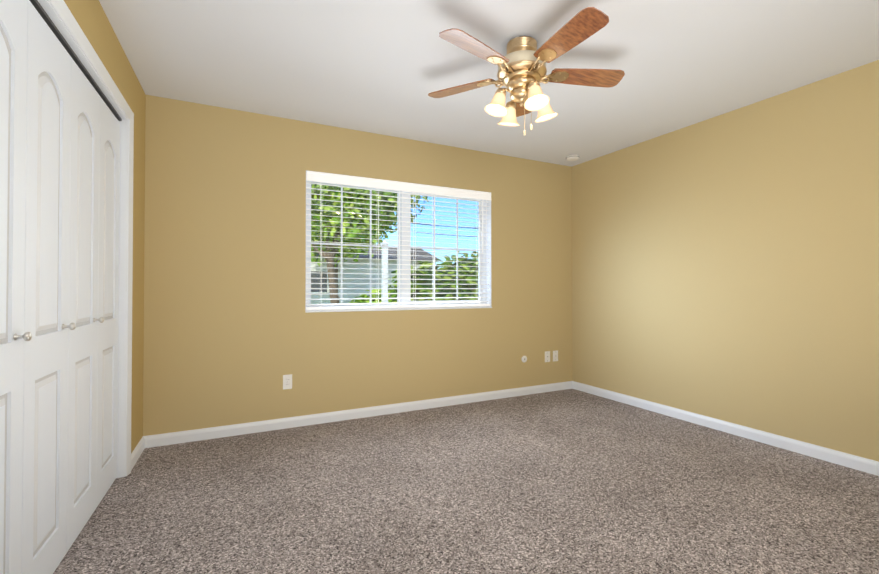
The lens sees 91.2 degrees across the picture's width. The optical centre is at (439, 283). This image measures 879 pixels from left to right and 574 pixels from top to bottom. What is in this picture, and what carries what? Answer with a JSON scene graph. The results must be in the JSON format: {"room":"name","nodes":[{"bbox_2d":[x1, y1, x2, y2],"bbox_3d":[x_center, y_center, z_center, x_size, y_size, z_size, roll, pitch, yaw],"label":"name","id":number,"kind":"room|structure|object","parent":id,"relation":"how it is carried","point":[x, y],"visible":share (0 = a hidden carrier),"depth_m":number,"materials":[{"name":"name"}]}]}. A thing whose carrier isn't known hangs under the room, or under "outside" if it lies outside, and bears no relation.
{"room":"empty bedroom","nodes":[
{"label":"empty bedroom","id":0,"kind":"room"},
{"bbox_2d":[64,0,145,452],"bbox_3d":[-1.289,-0.113,1.117,0.160,2.490,4.455,0,-1,-25],"label":"wall","id":1,"kind":"structure","parent":0,"point":[91,18],"depth_m":2.75,"materials":[{"name":"brown paint"}]},
{"bbox_2d":[0,0,31,573],"bbox_3d":[-1.301,0.079,1.257,0.075,2.085,0.402,0,-1,-25],"label":"closet door","id":2,"kind":"structure","parent":1,"relation":"in","point":[13,69],"depth_m":1.36,"materials":[{"name":"white wood"}]},
{"bbox_2d":[21,0,75,573],"bbox_3d":[-1.470,0.083,1.625,0.075,2.085,0.402,0,-1,-25],"label":"closet door","id":3,"kind":"structure","parent":1,"relation":"in","point":[45,388],"depth_m":1.60,"materials":[{"name":"white wood"}]},
{"bbox_2d":[30,0,133,477],"bbox_3d":[-1.413,0.063,1.428,0.125,2.145,2.478,0,-1,-25],"label":"door frame","id":4,"kind":"structure","parent":1,"relation":"attached to","point":[50,16],"depth_m":2.55,"materials":[{"name":"white wood"}]},
{"bbox_2d":[66,57,103,552],"bbox_3d":[-1.639,0.087,1.992,0.075,2.085,0.402,0,-1,-25],"label":"closet door","id":5,"kind":"structure","parent":1,"relation":"in","point":[83,305],"depth_m":1.97,"materials":[{"name":"white wood"}]},
{"bbox_2d":[96,97,119,507],"bbox_3d":[-1.827,0.091,2.352,0.034,2.085,0.402,0,-1,-25],"label":"closet door","id":6,"kind":"structure","parent":1,"relation":"in","point":[108,302],"depth_m":2.34,"materials":[{"name":"white wood"}]},
{"bbox_2d":[131,436,144,469],"bbox_3d":[-1.199,1.091,1.117,0.014,0.082,4.185,0,-1,-25],"label":"baseboard","id":7,"kind":"structure","parent":1,"relation":"attached to","point":[136,453],"depth_m":2.81,"materials":[{"name":"white wood"}]},
{"bbox_2d":[143,95,571,435],"bbox_3d":[-0.331,-0.081,4.003,4.320,2.490,0.160,0,-1,-27],"label":"wall","id":8,"kind":"structure","parent":0,"point":[234,332],"depth_m":3.48,"materials":[{"name":"beige paint"}]},
{"bbox_2d":[283,374,291,389],"bbox_3d":[-1.218,0.790,3.450,0.070,0.115,0.008,0,-1,-27],"label":"duplex electrical outlet","id":9,"kind":"object","parent":8,"relation":"attached to","point":[287,381],"visible":1,"depth_m":3.45,"materials":[{"name":"white plastic"}]},
{"bbox_2d":[144,381,571,447],"bbox_3d":[-0.309,1.122,3.902,3.960,0.082,0.014,0,-1,-27],"label":"baseboard","id":10,"kind":"structure","parent":8,"relation":"attached to","point":[164,439],"depth_m":3.61,"materials":[{"name":"white wood"}]},
{"bbox_2d":[306,181,486,309],"bbox_3d":[-0.339,-0.340,4.044,1.820,1.170,0.065,0,-1,-27],"label":"window","id":11,"kind":"structure","parent":8,"relation":"in","point":[406,240],"depth_m":4.04,"materials":[{"name":"white"}]},
{"bbox_2d":[306,171,490,309],"bbox_3d":[-0.299,-0.347,3.965,1.804,1.142,0.078,0,-1,-27],"label":"window blinds","id":12,"kind":"object","parent":11,"relation":"attached to","point":[371,183],"visible":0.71,"depth_m":3.91,"materials":[{"name":"white plastic"}]},
{"bbox_2d":[305,170,491,312],"bbox_3d":[-0.303,-0.341,3.971,1.820,1.170,0.097,0,-1,-27],"label":"window frame","id":13,"kind":"structure","parent":8,"relation":"attached to","point":[488,265],"depth_m":4.18,"materials":[{"name":"white wood"}]},
{"bbox_2d":[545,351,549,361],"bbox_3d":[1.170,0.794,4.658,0.070,0.115,0.008,0,-1,-27],"label":"jack","id":14,"kind":"object","parent":8,"relation":"attached to","point":[547,356],"visible":1,"depth_m":4.66,"materials":[{"name":"white plastic"}]},
{"bbox_2d":[553,350,557,360],"bbox_3d":[1.271,0.795,4.709,0.070,0.115,0.008,0,-1,-27],"label":"jack","id":15,"kind":"object","parent":8,"relation":"attached to","point":[555,355],"visible":1,"depth_m":4.71,"materials":[{"name":"white plastic"}]},
{"bbox_2d":[411,223,476,236],"bbox_3d":[5.358,-3.032,45.957,35.768,9.850,0.764,0,-1,-8],"label":"power lines","id":16,"kind":"object","parent":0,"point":[445,226],"depth_m":45.27,"materials":[{"name":"black metal"}]},
{"bbox_2d":[53,389,878,573],"bbox_3d":[0.148,1.200,1.823,5.420,0.120,4.455,0,-1,-27],"label":"floor","id":17,"kind":"structure","parent":0,"point":[570,481],"depth_m":2.26,"materials":[{"name":"carpet"}]},
{"bbox_2d":[99,0,878,166],"bbox_3d":[0.148,-1.410,1.853,5.420,0.120,4.455,0,-1,-27],"label":"ceiling","id":18,"kind":"structure","parent":0,"point":[384,67],"depth_m":2.58,"materials":[{"name":"white paint"}]},
{"bbox_2d":[428,7,624,135],"bbox_3d":[0.474,-1.077,2.376,1.145,0.535,1.105,0,-1,-27],"label":"ceiling fan","id":19,"kind":"object","parent":18,"relation":"hanging from","point":[522,72],"visible":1,"depth_m":2.33,"materials":[{"name":"brown wood"}]},
{"bbox_2d":[566,155,578,160],"bbox_3d":[1.386,-1.302,4.476,0.133,0.036,0.133,0,-1,-27],"label":"smoke detector","id":20,"kind":"object","parent":18,"relation":"attached to","point":[572,157],"visible":1,"depth_m":4.43,"materials":[{"name":"white plastic"}]},
{"bbox_2d":[572,60,878,461],"bbox_3d":[2.494,-0.092,3.026,0.160,2.490,4.455,0,-1,-27],"label":"wall","id":21,"kind":"structure","parent":0,"point":[725,266],"depth_m":3.21,"materials":[{"name":"beige paint"}]},
{"bbox_2d":[572,381,878,475],"bbox_3d":[2.410,1.112,2.986,0.014,0.082,4.105,0,-1,-27],"label":"baseboard","id":22,"kind":"structure","parent":21,"relation":"attached to","point":[866,465],"depth_m":3.20,"materials":[{"name":"white wood"}]},
{"label":"outside","id":23,"kind":"structure","parent":0,"visible":0},
{"bbox_3d":[-14.907,1.919,39.438,90.000,0.200,76.235,0,-1,-27],"label":"lawn","id":24,"kind":"structure","parent":23,"visible":0},
{"bbox_2d":[311,292,369,303],"bbox_3d":[-4.984,0.959,16.622,23.100,1.200,0.070,0,-1,-27],"label":"fence","id":25,"kind":"object","parent":24,"relation":"on","point":[323,302],"depth_m":16.92,"materials":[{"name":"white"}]},
{"bbox_2d":[311,184,428,303],"bbox_3d":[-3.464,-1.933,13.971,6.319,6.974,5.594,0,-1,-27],"label":"tree","id":26,"kind":"object","parent":24,"relation":"on","point":[350,224],"depth_m":12.94,"materials":[{"name":"green plant"}]},
{"bbox_2d":[311,247,438,303],"bbox_3d":[-10.317,-0.497,27.070,19.800,4.350,7.300,0,-1,-27],"label":"neighbouring house","id":27,"kind":"structure","parent":24,"relation":"on","point":[374,265],"depth_m":26.22,"materials":[{"name":"white"}]},
{"bbox_2d":[380,239,388,302],"bbox_3d":[-0.851,0.375,6.688,0.110,2.140,0.110,0,-1,-27],"label":"post","id":28,"kind":"object","parent":24,"relation":"on","point":[384,272],"depth_m":6.66,"materials":[{"name":"white wood"}]},
{"bbox_2d":[349,251,477,302],"bbox_3d":[-0.173,0.414,8.773,5.465,2.257,2.916,0,-1,-27],"label":"bush","id":29,"kind":"object","parent":24,"relation":"on","point":[443,275],"depth_m":7.94,"materials":[{"name":"green plant"}]}
]}

